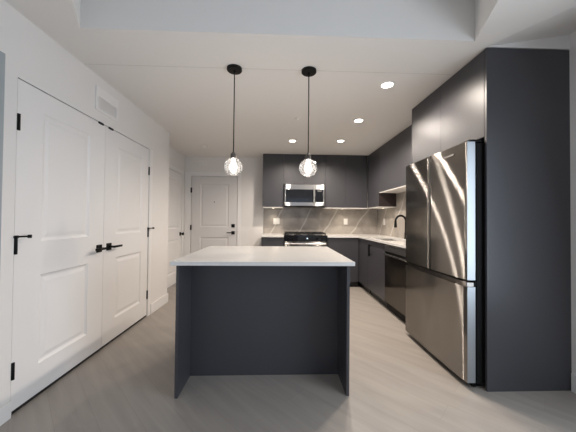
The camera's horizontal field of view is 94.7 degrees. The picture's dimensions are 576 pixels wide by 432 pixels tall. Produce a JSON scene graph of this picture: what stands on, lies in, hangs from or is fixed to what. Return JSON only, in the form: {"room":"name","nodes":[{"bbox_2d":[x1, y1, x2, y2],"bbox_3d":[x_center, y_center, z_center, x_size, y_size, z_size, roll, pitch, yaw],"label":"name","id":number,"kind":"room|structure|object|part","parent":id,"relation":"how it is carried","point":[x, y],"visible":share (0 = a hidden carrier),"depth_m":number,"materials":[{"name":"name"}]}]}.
{"room":"kitchen","nodes":[
{"label":"kitchen","id":0,"kind":"room"},
{"bbox_2d":[0,0,169,407],"bbox_3d":[-1.659,-0.038,0.330,0.120,2.438,6.977,1,-1,-2],"label":"wall","id":1,"kind":"structure","parent":0,"point":[32,55],"depth_m":1.80,"materials":[{"name":"white paint"}]},
{"bbox_2d":[0,51,4,256],"bbox_3d":[-1.670,0.126,1.073,0.112,2.133,0.866,1,-1,-2],"label":"trim","id":2,"kind":"structure","parent":1,"relation":"attached to","point":[2,55],"depth_m":1.50,"materials":[{"name":"grey paint"}]},
{"bbox_2d":[10,79,106,414],"bbox_3d":[-1.650,0.183,1.997,0.099,2.039,0.831,1,-1,-2],"label":"door","id":3,"kind":"structure","parent":1,"relation":"in","point":[60,174],"depth_m":1.89,"materials":[{"name":"paint"}]},
{"bbox_3d":[-1.640,0.287,2.298,0.053,0.020,0.129,1,-1,-2],"label":"lever","id":4,"kind":"part","parent":3,"relation":"part of","materials":[{"name":"black metal"}]},
{"bbox_2d":[0,293,167,425],"bbox_3d":[-1.685,1.153,2.655,0.013,0.125,2.322,1,-1,-2],"label":"baseboard","id":5,"kind":"structure","parent":1,"relation":"attached to","point":[5,411],"depth_m":1.57,"materials":[{"name":"white paint"}]},
{"bbox_2d":[18,76,149,148],"bbox_3d":[-1.735,0.185,2.411,0.119,2.052,1.645,1,-1,-2],"label":"trim","id":6,"kind":"structure","parent":1,"relation":"attached to","point":[19,77],"depth_m":2.01,"materials":[{"name":"white paint"}]},
{"bbox_2d":[95,85,118,121],"bbox_3d":[-1.659,-1.024,2.441,0.010,0.208,0.321,1,-1,-2],"label":"air vent","id":7,"kind":"object","parent":1,"relation":"in","point":[100,94],"visible":1,"depth_m":2.42,"materials":[{"name":"white metal"}]},
{"bbox_2d":[100,126,153,348],"bbox_3d":[-1.680,0.195,2.848,0.099,2.039,0.867,1,-1,-2],"label":"door","id":8,"kind":"structure","parent":1,"relation":"in","point":[127,169],"depth_m":2.74,"materials":[{"name":"paint"}]},
{"bbox_3d":[-1.677,0.286,2.485,0.009,0.066,0.066,1,-1,-2],"label":"handle plate","id":9,"kind":"part","parent":8,"relation":"part of","materials":[{"name":"black metal"}]},
{"bbox_3d":[-1.648,0.288,2.540,0.053,0.020,0.129,1,-1,-2],"label":"lever","id":10,"kind":"part","parent":8,"relation":"part of","materials":[{"name":"black metal"}]},
{"bbox_2d":[147,149,152,316],"bbox_3d":[-1.702,0.201,3.274,0.006,2.045,0.074,1,-1,-2],"label":"trim","id":11,"kind":"structure","parent":1,"relation":"attached to","point":[151,151],"depth_m":3.27,"materials":[{"name":"white paint"}]},
{"bbox_2d":[95,64,451,74],"bbox_3d":[-0.130,-1.216,2.200,3.046,0.001,0.004,1,-1,-2],"label":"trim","id":12,"kind":"structure","parent":1,"relation":"attached to","point":[95,64],"depth_m":2.20,"materials":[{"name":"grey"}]},
{"bbox_2d":[169,146,184,255],"bbox_3d":[-2.008,0.020,4.485,0.284,2.438,1.553,1,-1,-2],"label":"wall","id":13,"kind":"structure","parent":0,"point":[176,159],"depth_m":4.98,"materials":[{"name":"white paint"}]},
{"bbox_2d":[167,169,183,287],"bbox_3d":[-2.025,0.211,4.699,0.110,2.030,0.832,1,-1,-2],"label":"door","id":14,"kind":"structure","parent":13,"relation":"in","point":[175,179],"depth_m":4.78,"materials":[{"name":"paint"}]},
{"bbox_2d":[169,164,183,256],"bbox_3d":[-2.036,0.178,4.699,0.006,2.127,0.990,1,-1,-2],"label":"trim","id":15,"kind":"structure","parent":13,"relation":"attached to","point":[170,165],"depth_m":5.14,"materials":[{"name":"white paint"}]},
{"bbox_2d":[184,156,367,253],"bbox_3d":[-0.084,0.050,5.390,4.195,2.438,0.120,1,-1,-2],"label":"wall","id":16,"kind":"structure","parent":0,"point":[252,210],"depth_m":5.31,"materials":[{"name":"white paint"}]},
{"bbox_2d":[184,172,241,255],"bbox_3d":[-1.495,0.191,5.275,1.113,2.127,0.006,1,-1,-2],"label":"trim","id":17,"kind":"structure","parent":16,"relation":"attached to","point":[188,175],"depth_m":5.27,"materials":[{"name":"white paint"}]},
{"bbox_2d":[190,176,237,252],"bbox_3d":[-1.482,0.227,5.267,0.920,2.030,0.098,1,-1,-2],"label":"door","id":18,"kind":"structure","parent":16,"relation":"in","point":[214,199],"depth_m":5.29,"materials":[{"name":"white paint"}]},
{"bbox_2d":[263,154,283,206],"bbox_3d":[-0.286,-0.666,5.168,0.391,0.996,0.329,1,-1,-2],"label":"upper cabinet","id":19,"kind":"object","parent":16,"relation":"attached to","point":[273,164],"visible":0.97,"depth_m":5.00,"materials":[{"name":"grey laminate"}]},
{"bbox_2d":[283,154,324,185],"bbox_3d":[0.306,-0.876,5.192,0.787,0.566,0.329,1,-1,-2],"label":"upper cabinet","id":20,"kind":"object","parent":16,"relation":"attached to","point":[292,175],"visible":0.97,"depth_m":5.03,"materials":[{"name":"grey laminate"}]},
{"bbox_3d":[0.113,-0.881,5.030,0.389,0.564,0.020,1,-1,-2],"label":"door","id":21,"kind":"part","parent":20,"relation":"part of","materials":[{"name":"grey laminate"}]},
{"bbox_3d":[0.507,-0.877,5.044,0.393,0.564,0.020,1,-1,-2],"label":"door","id":22,"kind":"part","parent":20,"relation":"part of","materials":[{"name":"grey laminate"}]},
{"bbox_2d":[284,184,324,206],"bbox_3d":[0.306,-0.378,5.121,0.747,0.412,0.434,1,-1,-2],"label":"microwave","id":23,"kind":"object","parent":16,"relation":"attached to","point":[294,195],"visible":1,"depth_m":4.96,"materials":[{"name":"silver metal"}]},
{"bbox_3d":[0.222,-0.389,4.967,0.568,0.396,0.030,1,-1,-2],"label":"door","id":24,"kind":"part","parent":23,"relation":"part of","materials":[{"name":"silver metal"}]},
{"bbox_3d":[0.596,-0.385,4.980,0.176,0.396,0.030,1,-1,-2],"label":"control panel","id":25,"kind":"part","parent":23,"relation":"part of","materials":[{"name":"silver metal"}]},
{"bbox_2d":[322,155,344,207],"bbox_3d":[0.890,-0.655,5.209,0.385,0.996,0.329,1,-1,-2],"label":"upper cabinet","id":26,"kind":"object","parent":16,"relation":"attached to","point":[334,164],"visible":0.98,"depth_m":5.04,"materials":[{"name":"grey laminate"}]},
{"bbox_2d":[263,191,405,237],"bbox_3d":[0.706,-0.028,4.135,2.305,0.740,2.444,1,-1,-2],"label":"backsplash","id":27,"kind":"structure","parent":16,"relation":"attached to","point":[293,219],"depth_m":5.33,"materials":[{"name":"grey stone"}]},
{"bbox_2d":[273,218,279,223],"bbox_3d":[-0.230,0.106,5.309,0.125,0.120,0.010,1,-1,-2],"label":"wall switch","id":28,"kind":"object","parent":27,"relation":"attached to","point":[275,220],"visible":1,"depth_m":5.31,"materials":[{"name":"white plastic"}]},
{"bbox_2d":[322,206,393,208],"bbox_3d":[1.264,-0.152,4.931,1.114,0.012,0.876,1,-1,-2],"label":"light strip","id":29,"kind":"object","parent":27,"relation":"attached to","point":[379,207],"visible":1,"depth_m":5.06,"materials":[{"name":"white plastic"}]},
{"bbox_2d":[287,125,410,155],"bbox_3d":[0.717,-1.175,4.153,2.305,0.010,2.445,1,-1,-2],"label":"trim","id":30,"kind":"structure","parent":16,"relation":"attached to","point":[410,125],"depth_m":5.04,"materials":[{"name":"grey laminate"}]},
{"bbox_2d":[345,156,367,207],"bbox_3d":[1.300,-0.652,5.224,0.433,0.996,0.329,1,-1,-2],"label":"upper cabinet","id":31,"kind":"object","parent":16,"relation":"attached to","point":[355,166],"visible":0.96,"depth_m":5.06,"materials":[{"name":"grey laminate"}]},
{"bbox_2d":[0,282,575,431],"bbox_3d":[-0.499,1.232,1.066,5.500,0.060,9.000,1,-1,-2],"label":"floor","id":32,"kind":"structure","parent":0,"point":[396,384],"depth_m":1.78,"materials":[{"name":"beige wood"}]},
{"bbox_2d":[174,266,349,398],"bbox_3d":[-0.182,0.779,2.266,1.170,0.888,0.963,1,-1,-2],"label":"kitchen island","id":33,"kind":"object","parent":32,"relation":"on","point":[230,320],"visible":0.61,"depth_m":2.04,"materials":[{"name":"grey laminate"}]},
{"bbox_3d":[-0.757,0.773,2.231,0.020,0.888,0.935,1,-1,-2],"label":"panel","id":34,"kind":"part","parent":33,"relation":"part of","materials":[{"name":"grey laminate"}]},
{"bbox_2d":[170,246,354,265],"bbox_3d":[-0.178,0.321,2.248,1.212,0.027,1.022,1,-1,-2],"label":"island countertop","id":35,"kind":"structure","parent":33,"relation":"on","point":[211,255],"depth_m":1.95,"materials":[{"name":"white stone"}]},
{"bbox_3d":[-0.175,0.776,2.049,1.129,0.888,0.018,1,-1,-2],"label":"panel","id":36,"kind":"part","parent":33,"relation":"part of","materials":[{"name":"grey laminate"}]},
{"bbox_3d":[0.393,0.784,2.272,0.020,0.888,0.935,1,-1,-2],"label":"panel","id":37,"kind":"part","parent":33,"relation":"part of","materials":[{"name":"grey laminate"}]},
{"bbox_2d":[261,237,283,245],"bbox_3d":[-0.287,0.820,4.986,0.393,0.882,0.649,1,-1,-2],"label":"base cabinet","id":38,"kind":"object","parent":32,"relation":"on","point":[265,241],"visible":0.24,"depth_m":4.67,"materials":[{"name":"grey laminate"}]},
{"bbox_2d":[261,233,283,236],"bbox_3d":[-0.283,0.362,4.981,0.398,0.032,0.674,1,-1,-2],"label":"countertop","id":39,"kind":"structure","parent":38,"relation":"on","point":[263,234],"depth_m":4.65,"materials":[{"name":"white stone"}]},
{"bbox_2d":[283,231,326,246],"bbox_3d":[0.300,0.775,4.959,0.768,0.942,0.722,1,-1,-2],"label":"range","id":40,"kind":"object","parent":32,"relation":"on","point":[317,239],"visible":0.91,"depth_m":4.67,"materials":[{"name":"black metal"}]},
{"bbox_3d":[0.311,0.748,4.674,0.756,0.588,0.037,1,-1,-2],"label":"oven door","id":41,"kind":"part","parent":40,"relation":"part of","materials":[{"name":"silver metal"}]},
{"bbox_3d":[0.314,0.393,4.684,0.764,0.107,0.029,1,-1,-2],"label":"control panel","id":42,"kind":"part","parent":40,"relation":"part of","materials":[{"name":"black glass"}]},
{"bbox_3d":[0.315,0.486,4.631,0.704,0.025,0.057,1,-1,-2],"label":"handle","id":43,"kind":"part","parent":40,"relation":"part of","materials":[{"name":"silver metal"}]},
{"bbox_2d":[327,238,358,286],"bbox_3d":[0.970,0.832,5.031,0.565,0.882,0.649,1,-1,-2],"label":"base cabinet","id":44,"kind":"object","parent":32,"relation":"on","point":[347,247],"visible":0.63,"depth_m":4.71,"materials":[{"name":"grey laminate"}]},
{"bbox_2d":[326,234,405,247],"bbox_3d":[1.288,0.363,4.150,1.134,0.032,2.445,1,-1,-2],"label":"countertop","id":45,"kind":"structure","parent":44,"relation":"on","point":[401,242],"depth_m":4.34,"materials":[{"name":"white stone"}]},
{"bbox_2d":[394,215,405,238],"bbox_3d":[1.730,0.165,4.021,0.209,0.370,0.135,1,-1,-2],"label":"faucet","id":46,"kind":"object","parent":45,"relation":"on","point":[403,216],"visible":0.78,"depth_m":4.05,"materials":[{"name":"black metal"}]},
{"bbox_2d":[359,238,370,293],"bbox_3d":[1.555,0.830,4.530,0.564,0.882,0.493,1,-1,-2],"label":"base cabinet","id":47,"kind":"object","parent":32,"relation":"on","point":[363,243],"visible":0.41,"depth_m":4.48,"materials":[{"name":"grey laminate"}]},
{"bbox_3d":[1.284,0.778,4.520,0.020,0.780,0.492,1,-1,-2],"label":"door","id":48,"kind":"part","parent":47,"relation":"part of","materials":[{"name":"grey laminate"}]},
{"bbox_2d":[368,240,386,306],"bbox_3d":[1.553,0.822,3.935,0.610,0.880,0.689,1,-1,-2],"label":"base cabinet","id":49,"kind":"object","parent":32,"relation":"on","point":[376,258],"visible":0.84,"depth_m":3.88,"materials":[{"name":"grey laminate"}]},
{"bbox_2d":[383,245,407,322],"bbox_3d":[1.574,0.819,3.262,0.560,0.868,0.644,1,-1,-2],"label":"dishwasher","id":50,"kind":"object","parent":32,"relation":"on","point":[395,257],"visible":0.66,"depth_m":3.24,"materials":[{"name":"black metal"}]},
{"bbox_3d":[1.307,0.504,3.257,0.020,0.022,0.638,1,-1,-2],"label":"handle","id":51,"kind":"part","parent":50,"relation":"part of","materials":[{"name":"silver metal"}]},
{"bbox_3d":[1.331,0.822,3.253,0.033,0.627,0.644,1,-1,-2],"label":"door","id":52,"kind":"part","parent":50,"relation":"part of","materials":[{"name":"silver metal"}]},
{"bbox_3d":[1.333,0.424,3.259,0.035,0.083,0.644,1,-1,-2],"label":"control panel","id":53,"kind":"part","parent":50,"relation":"part of","materials":[{"name":"silver metal"}]},
{"bbox_2d":[412,109,412,162],"bbox_3d":[1.635,0.032,2.933,0.535,2.432,0.018,1,-1,-2],"label":"end panel","id":54,"kind":"object","parent":32,"relation":"on","point":[412,109],"visible":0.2,"depth_m":2.93,"materials":[{"name":"grey laminate"}]},
{"bbox_2d":[405,140,484,386],"bbox_3d":[1.569,0.348,2.361,0.642,1.782,0.918,1,-1,-2],"label":"refrigerator","id":55,"kind":"object","parent":32,"relation":"on","point":[445,190],"visible":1,"depth_m":2.07,"materials":[{"name":"silver metal"}]},
{"bbox_3d":[1.280,-0.029,2.588,0.072,0.993,0.455,1,-1,-2],"label":"door","id":56,"kind":"part","parent":55,"relation":"part of","materials":[{"name":"silver metal"}]},
{"bbox_3d":[1.285,0.497,2.349,0.057,0.034,0.914,1,-1,-2],"label":"drawer handle","id":57,"kind":"part","parent":55,"relation":"part of","materials":[{"name":"silver metal"}]},
{"bbox_3d":[1.281,0.853,2.344,0.072,0.677,0.918,1,-1,-2],"label":"freezer drawer","id":58,"kind":"part","parent":55,"relation":"part of","materials":[{"name":"silver metal"}]},
{"bbox_3d":[1.297,-0.035,2.126,0.072,0.993,0.455,1,-1,-2],"label":"door","id":59,"kind":"part","parent":55,"relation":"part of","materials":[{"name":"silver metal"}]},
{"bbox_2d":[484,48,571,391],"bbox_3d":[1.712,0.018,1.894,0.615,2.432,0.020,1,-1,-2],"label":"end panel","id":60,"kind":"object","parent":32,"relation":"on","point":[527,91],"visible":1,"depth_m":1.88,"materials":[{"name":"grey laminate"}]},
{"bbox_2d":[5,0,575,157],"bbox_3d":[0.021,-1.441,1.137,4.075,0.422,8.430,1,-1,-2],"label":"ceiling","id":61,"kind":"structure","parent":0,"point":[431,39],"depth_m":2.00,"materials":[{"name":"white paint"}]},
{"bbox_2d":[224,64,242,175],"bbox_3d":[-0.445,-0.777,2.183,0.152,0.884,0.152,1,-1,-2],"label":"pendant lamp","id":62,"kind":"object","parent":61,"relation":"hanging from","point":[234,69],"visible":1,"depth_m":2.18,"materials":[{"name":"glass"}]},
{"bbox_2d":[230,152,235,158],"bbox_3d":[-0.448,-0.502,2.179,0.048,0.051,0.048,1,-1,-2],"label":"socket","id":63,"kind":"object","parent":62,"relation":"attached to","point":[233,155],"depth_m":2.16,"materials":[{"name":"brown metal"}]},
{"bbox_3d":[-0.449,-0.405,2.177,0.152,0.139,0.152,1,-1,-2],"label":"glass globe","id":64,"kind":"part","parent":62,"relation":"part of"},
{"bbox_3d":[-0.449,-0.412,2.178,0.060,0.120,0.060,1,-1,-2],"label":"bulb","id":65,"kind":"part","parent":62,"relation":"part of","materials":[{"name":"white glass"}]},
{"bbox_3d":[-0.445,-0.848,2.184,0.009,0.682,0.009,1,-1,-2],"label":"cord","id":66,"kind":"part","parent":62,"relation":"part of","materials":[{"name":"black metal"}]},
{"bbox_2d":[299,66,316,176],"bbox_3d":[0.170,-0.771,2.205,0.152,0.884,0.152,1,-1,-2],"label":"pendant lamp","id":67,"kind":"object","parent":61,"relation":"hanging from","point":[308,71],"visible":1,"depth_m":2.20,"materials":[{"name":"glass"}]},
{"bbox_2d":[305,153,310,159],"bbox_3d":[0.168,-0.496,2.201,0.048,0.051,0.048,1,-1,-2],"label":"socket","id":68,"kind":"object","parent":67,"relation":"attached to","point":[307,157],"depth_m":2.18,"materials":[{"name":"brown metal"}]},
{"bbox_3d":[0.167,-0.399,2.199,0.152,0.139,0.152,1,-1,-2],"label":"glass globe","id":69,"kind":"part","parent":67,"relation":"part of"},
{"bbox_3d":[0.171,-0.842,2.206,0.009,0.682,0.009,1,-1,-2],"label":"cord","id":70,"kind":"part","parent":67,"relation":"part of","materials":[{"name":"black metal"}]},
{"bbox_3d":[0.167,-0.406,2.199,0.060,0.120,0.060,1,-1,-2],"label":"bulb","id":71,"kind":"part","parent":67,"relation":"part of","materials":[{"name":"white glass"}]},
{"bbox_2d":[352,118,364,122],"bbox_3d":[0.880,-1.189,3.308,0.152,0.005,0.152,1,-1,-2],"label":"recessed light","id":72,"kind":"object","parent":61,"relation":"in","point":[358,120],"visible":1,"depth_m":3.30,"materials":[{"name":"white plastic"}]},
{"bbox_2d":[378,81,395,88],"bbox_3d":[0.911,-1.201,2.436,0.152,0.005,0.152,1,-1,-2],"label":"recessed light","id":73,"kind":"object","parent":61,"relation":"in","point":[386,84],"visible":1,"depth_m":2.42,"materials":[{"name":"white plastic"}]},
{"bbox_2d":[385,31,575,373],"bbox_3d":[2.065,-0.083,1.190,0.200,2.620,8.430,1,-1,-2],"label":"wall","id":74,"kind":"structure","parent":0,"point":[572,51],"depth_m":1.88,"materials":[{"name":"white paint"}]},
{"bbox_2d":[368,148,395,207],"bbox_3d":[1.688,-0.655,4.790,0.307,0.996,0.562,1,-1,-2],"label":"upper cabinet","id":75,"kind":"object","parent":74,"relation":"attached to","point":[375,199],"visible":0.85,"depth_m":4.66,"materials":[{"name":"grey laminate"}]},
{"bbox_3d":[1.545,-0.657,4.787,0.020,0.994,0.557,1,-1,-2],"label":"door","id":76,"kind":"part","parent":75,"relation":"part of","materials":[{"name":"grey laminate"}]},
{"bbox_3d":[1.696,-0.272,4.505,0.302,0.223,0.002,1,-1,-2],"label":"panel","id":77,"kind":"part","parent":75,"relation":"part of","materials":[{"name":"grey laminate"}]},
{"bbox_2d":[379,125,411,192],"bbox_3d":[1.727,-0.783,3.735,0.307,0.768,1.553,1,-1,-2],"label":"upper cabinet","id":78,"kind":"object","parent":74,"relation":"attached to","point":[395,155],"visible":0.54,"depth_m":3.88,"materials":[{"name":"grey laminate"}]},
{"bbox_2d":[413,50,484,162],"bbox_3d":[1.660,-0.874,2.426,0.534,0.630,1.017,1,-1,-2],"label":"upper cabinet","id":79,"kind":"object","parent":74,"relation":"attached to","point":[452,115],"visible":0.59,"depth_m":2.25,"materials":[{"name":"grey laminate"}]},
{"bbox_3d":[1.395,-0.873,2.672,0.020,0.630,0.505,1,-1,-2],"label":"door","id":80,"kind":"part","parent":79,"relation":"part of","materials":[{"name":"grey laminate"}]},
{"bbox_3d":[1.413,-0.880,2.163,0.020,0.630,0.507,1,-1,-2],"label":"door","id":81,"kind":"part","parent":79,"relation":"part of","materials":[{"name":"grey laminate"}]},
{"bbox_2d":[571,373,575,393],"bbox_3d":[2.090,1.136,-0.585,0.014,0.130,4.915,1,-1,-2],"label":"baseboard","id":82,"kind":"structure","parent":74,"relation":"attached to","point":[573,376],"depth_m":1.85,"materials":[{"name":"white paint"}]}
]}

